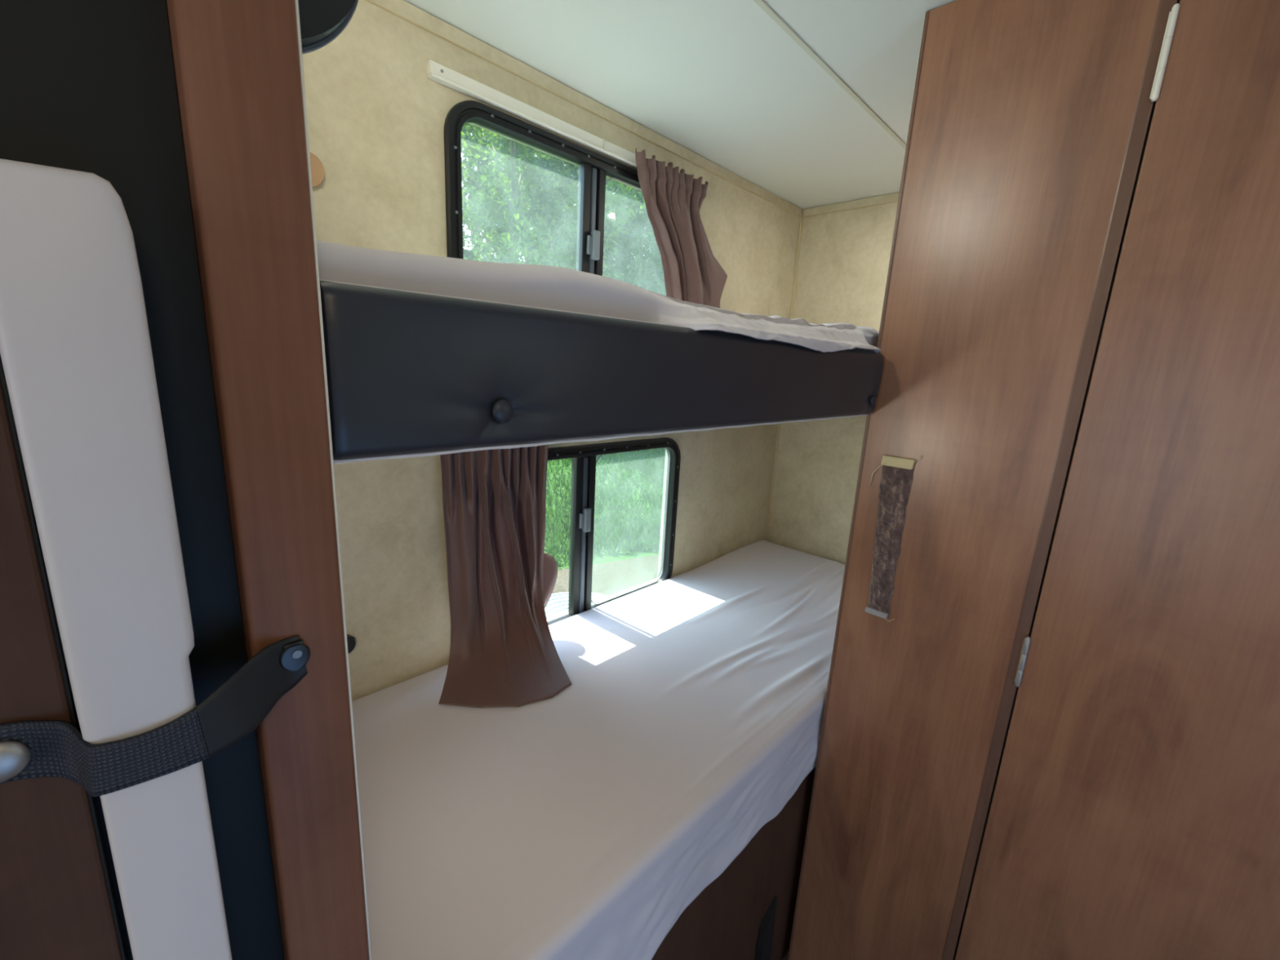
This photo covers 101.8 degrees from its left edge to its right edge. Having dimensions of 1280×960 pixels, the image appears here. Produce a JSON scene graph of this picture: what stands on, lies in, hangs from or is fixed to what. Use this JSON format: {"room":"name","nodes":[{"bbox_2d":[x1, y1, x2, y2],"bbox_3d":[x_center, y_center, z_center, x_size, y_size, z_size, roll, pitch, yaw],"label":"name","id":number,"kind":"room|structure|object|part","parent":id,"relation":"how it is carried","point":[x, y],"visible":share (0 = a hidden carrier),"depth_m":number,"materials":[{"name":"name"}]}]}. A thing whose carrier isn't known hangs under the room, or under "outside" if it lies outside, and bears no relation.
{"room":"camper van interior","nodes":[
{"label":"camper van interior","id":0,"kind":"room"},
{"bbox_2d":[302,0,800,701],"bbox_3d":[-0.107,0.108,1.502,0.035,2.053,1.881,15,17,42],"label":"wall","id":1,"kind":"structure","parent":0,"point":[375,117],"depth_m":1.06,"materials":[{"name":"paint"}]},
{"bbox_2d":[309,151,324,187],"bbox_3d":[-0.539,-0.502,0.839,0.010,0.052,0.052,15,17,42],"label":"button","id":2,"kind":"object","parent":1,"relation":"attached to","point":[317,172],"visible":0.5,"depth_m":0.85,"materials":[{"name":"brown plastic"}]},
{"bbox_2d":[346,634,355,653],"bbox_3d":[-0.578,0.322,1.022,0.018,0.035,0.036,15,17,42],"label":"stud","id":3,"kind":"object","parent":1,"relation":"attached to","point":[351,641],"visible":0.44,"depth_m":1.02,"materials":[{"name":"black plastic"}]},
{"bbox_2d":[426,59,636,168],"bbox_3d":[-0.106,-0.788,1.215,0.018,0.026,0.787,15,17,42],"label":"track","id":4,"kind":"object","parent":1,"relation":"attached to","point":[437,73],"visible":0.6,"depth_m":1.07,"materials":[{"name":"white plastic"}]},
{"bbox_2d":[635,147,727,308],"bbox_3d":[0.132,-0.635,1.448,0.054,0.417,0.415,14,17,42],"label":"curtain","id":5,"kind":"object","parent":4,"relation":"hanging from","point":[673,200],"visible":0.89,"depth_m":1.40,"materials":[{"name":"brown fabric"}]},
{"bbox_2d":[444,100,640,275],"bbox_3d":[-0.115,-0.523,1.293,0.043,0.517,0.764,15,17,42],"label":"window","id":6,"kind":"structure","parent":1,"relation":"in","point":[593,166],"depth_m":1.14,"materials":[{"name":"black"}]},
{"bbox_3d":[-0.121,-0.522,1.286,0.011,0.451,0.014,15,17,42],"label":"slide rail","id":7,"kind":"part","parent":6,"relation":"part of","materials":[{"name":"grey"}]},
{"bbox_2d":[364,0,802,217],"bbox_3d":[-0.049,-0.874,1.262,0.005,0.024,1.855,15,17,42],"label":"trim","id":8,"kind":"structure","parent":1,"relation":"attached to","point":[402,7],"depth_m":1.13,"materials":[{"name":"plastic"}]},
{"bbox_2d":[319,279,883,464],"bbox_3d":[0.168,-0.234,1.158,0.685,0.122,1.851,15,17,42],"label":"bunk bed","id":9,"kind":"object","parent":1,"relation":"attached to","point":[410,374],"visible":0.94,"depth_m":0.43,"materials":[{"name":"black leather"}]},
{"bbox_2d":[316,240,881,352],"bbox_3d":[0.175,-0.310,1.139,0.686,0.071,1.851,15,17,42],"label":"sheet","id":10,"kind":"object","parent":9,"relation":"on","point":[544,286],"visible":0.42,"depth_m":0.47,"materials":[{"name":"white fabric"}]},
{"bbox_2d":[547,437,680,625],"bbox_3d":[-0.151,0.157,1.444,0.043,0.517,0.764,15,17,42],"label":"window","id":11,"kind":"structure","parent":1,"relation":"in","point":[584,461],"depth_m":1.45,"materials":[{"name":"black plastic"}]},
{"bbox_3d":[-0.158,0.158,1.436,0.011,0.451,0.014,15,17,42],"label":"slide rail","id":12,"kind":"part","parent":11,"relation":"part of","materials":[{"name":"grey metal"}]},
{"bbox_2d":[766,217,803,532],"bbox_3d":[0.567,-0.376,2.053,0.007,1.219,0.007,15,17,42],"label":"trim","id":13,"kind":"structure","parent":1,"relation":"attached to","point":[802,218],"depth_m":2.00,"materials":[{"name":"beige plastic"}]},
{"bbox_2d":[551,554,658,595],"bbox_3d":[-0.239,1.297,4.181,3.111,0.001,5.648,15,17,42],"label":"dirt path","id":14,"kind":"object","parent":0,"point":[611,578],"visible":0.08,"depth_m":5.49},
{"bbox_2d":[544,591,608,619],"bbox_3d":[-0.503,1.189,4.060,1.050,0.236,1.050,15,17,42],"label":"concrete slab","id":15,"kind":"object","parent":14,"relation":"on","point":[557,604],"visible":0.1,"depth_m":4.29,"materials":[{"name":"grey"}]},
{"bbox_2d":[404,0,956,208],"bbox_3d":[0.111,-0.588,-0.116,2.266,0.026,3.719,15,17,42],"label":"ceiling","id":16,"kind":"structure","parent":0,"point":[722,81],"depth_m":1.05,"materials":[{"name":"white paint"}]},
{"bbox_2d":[753,0,906,149],"bbox_3d":[0.214,-0.785,0.869,0.010,0.004,2.065,15,17,42],"label":"trim","id":17,"kind":"structure","parent":16,"relation":"attached to","point":[762,4],"depth_m":1.01,"materials":[{"name":"grey plastic"}]},
{"bbox_2d":[782,949,789,959],"bbox_3d":[0.004,1.439,0.332,2.266,0.026,3.719,15,17,42],"label":"floor","id":18,"kind":"structure","parent":0,"point":[786,956],"depth_m":1.33,"materials":[{"name":"plastic"}]},
{"bbox_2d":[0,354,128,959],"bbox_3d":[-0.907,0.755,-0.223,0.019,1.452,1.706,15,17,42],"label":"cabinet","id":19,"kind":"object","parent":18,"relation":"on","point":[58,901],"visible":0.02,"depth_m":0.25,"materials":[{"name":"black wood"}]},
{"bbox_2d":[0,158,232,959],"bbox_3d":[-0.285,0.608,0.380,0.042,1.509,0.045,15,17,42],"label":"folding table","id":20,"kind":"object","parent":18,"relation":"on","point":[76,353],"visible":1,"depth_m":0.23,"materials":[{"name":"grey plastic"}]},
{"bbox_2d":[0,635,310,796],"bbox_3d":[-0.252,0.127,0.266,0.028,0.045,0.151,15,17,42],"label":"strap","id":21,"kind":"object","parent":20,"relation":"attached to","point":[30,748],"visible":1,"depth_m":0.26,"materials":[{"name":"black fabric"}]},
{"bbox_2d":[0,0,284,959],"bbox_3d":[-0.326,0.360,0.315,0.021,2.051,0.185,15,17,42],"label":"panel","id":22,"kind":"object","parent":18,"relation":"on","point":[86,86],"visible":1,"depth_m":0.26,"materials":[{"name":"black plastic"}]},
{"bbox_2d":[165,0,371,959],"bbox_3d":[-0.238,0.347,0.392,0.038,2.051,0.051,15,17,42],"label":"wood post","id":23,"kind":"object","parent":18,"relation":"on","point":[238,69],"visible":0.95,"depth_m":0.29,"materials":[{"name":"laminate"}]},
{"bbox_2d":[651,767,815,959],"bbox_3d":[0.101,0.852,1.408,0.658,0.665,1.851,15,17,42],"label":"bed base","id":24,"kind":"object","parent":18,"relation":"on","point":[747,913],"visible":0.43,"depth_m":1.10,"materials":[{"name":"black wood"}]},
{"bbox_2d":[787,0,1279,959],"bbox_3d":[1.141,0.291,0.980,1.188,2.051,0.882,15,17,42],"label":"wardrobe","id":25,"kind":"object","parent":18,"relation":"on","point":[1060,740],"depth_m":0.80,"materials":[{"name":"brown wood"}]},
{"bbox_3d":[0.468,0.108,0.996,0.085,0.327,0.011,15,17,42],"label":"plush strip","id":26,"kind":"part","parent":25,"relation":"part of","materials":[{"name":"brown fabric"}]},
{"bbox_3d":[0.957,0.365,0.599,0.875,2.051,0.008,15,17,42],"label":"frame","id":27,"kind":"part","parent":25,"relation":"part of","materials":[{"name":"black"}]},
{"bbox_3d":[0.866,0.341,0.663,0.610,2.009,0.017,15,17,42],"label":"door","id":28,"kind":"part","parent":25,"relation":"part of","materials":[{"name":"brown wood"}]},
{"bbox_2d":[766,194,897,564],"bbox_3d":[0.795,0.062,1.928,0.665,2.053,0.029,15,17,42],"label":"wall","id":29,"kind":"structure","parent":0,"point":[844,258],"depth_m":1.93,"materials":[{"name":"paint"}]},
{"bbox_2d":[803,192,899,217],"bbox_3d":[0.837,-0.923,1.697,0.652,0.024,0.005,15,17,42],"label":"trim","id":30,"kind":"structure","parent":29,"relation":"attached to","point":[892,197],"depth_m":1.79,"materials":[{"name":"plastic"}]},
{"bbox_3d":[-0.538,0.284,0.602,0.696,2.053,0.035,15,17,42],"label":"wall","id":31,"kind":"structure","parent":0,"visible":0},
{"bbox_2d":[297,0,358,54],"bbox_3d":[-0.294,-0.415,0.353,0.021,0.201,0.201,15,17,42],"label":"round cover","id":32,"kind":"object","parent":31,"relation":"attached to","point":[321,21],"visible":0.39,"depth_m":0.41,"materials":[{"name":"black plastic"}]},
{"label":"outside","id":33,"kind":"structure","parent":0,"visible":0},
{"bbox_2d":[544,448,665,569],"bbox_3d":[-7.474,-2.011,15.676,29.750,0.939,40.250,15,17,42],"label":"ground","id":34,"kind":"structure","parent":33,"point":[606,557],"depth_m":8.47,"materials":[{"name":"green plant"}]},
{"bbox_2d":[461,125,578,266],"bbox_3d":[-6.502,-9.960,20.671,8.465,14.765,11.412,15,17,42],"label":"tree","id":35,"kind":"object","parent":34,"relation":"on","point":[466,254],"visible":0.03,"depth_m":20.19,"materials":[{"name":"green plant"}]},
{"bbox_2d":[461,122,645,280],"bbox_3d":[-4.139,-7.288,14.699,6.504,11.936,9.352,15,17,42],"label":"tree","id":36,"kind":"object","parent":34,"relation":"on","point":[521,157],"visible":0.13,"depth_m":14.65,"materials":[{"name":"green plant"}]},
{"bbox_2d":[461,138,662,292],"bbox_3d":[-2.563,-10.916,24.994,11.878,15.184,8.608,-4,14,-30],"label":"tree","id":37,"kind":"object","parent":34,"relation":"on","point":[576,193],"visible":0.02,"depth_m":22.82,"materials":[{"name":"green plant"}]},
{"bbox_2d":[506,151,666,295],"bbox_3d":[-0.153,-8.180,18.829,6.287,12.325,9.998,15,17,42],"label":"tree","id":38,"kind":"object","parent":34,"relation":"on","point":[623,263],"visible":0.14,"depth_m":17.80,"materials":[{"name":"green plant"}]},
{"bbox_2d":[544,448,665,568],"bbox_3d":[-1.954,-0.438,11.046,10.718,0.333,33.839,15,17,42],"label":"tree","id":39,"kind":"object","parent":34,"relation":"on","point":[633,523],"depth_m":7.99,"materials":[{"name":"green plant"}]},
{"bbox_2d":[638,193,666,294],"bbox_3d":[2.732,-8.452,21.706,10.860,12.652,6.152,0,13,-13],"label":"tree","id":40,"kind":"object","parent":34,"relation":"on","point":[640,193],"visible":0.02,"depth_m":21.17,"materials":[{"name":"green plant"}]},
{"bbox_3d":[0.118,0.484,1.326,0.612,0.086,1.820,15,17,42],"label":"mattress","id":41,"kind":"object","parent":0,"visible":0},
{"bbox_2d":[351,540,844,959],"bbox_3d":[0.123,0.505,1.328,0.667,0.219,1.851,15,17,42],"label":"sheet","id":42,"kind":"object","parent":41,"relation":"on","point":[582,822],"visible":0.74,"depth_m":0.91,"materials":[{"name":"white fabric"}]},
{"bbox_3d":[-0.159,-0.115,1.346,0.018,0.026,0.836,15,17,42],"label":"track","id":43,"kind":"object","parent":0,"visible":0},
{"bbox_2d":[438,444,572,707],"bbox_3d":[-0.292,0.179,1.129,0.270,0.498,0.305,-1,13,-17],"label":"curtain","id":44,"kind":"object","parent":43,"relation":"hanging from","point":[502,580],"visible":0.98,"depth_m":1.16,"materials":[{"name":"brown fabric"}]}
]}

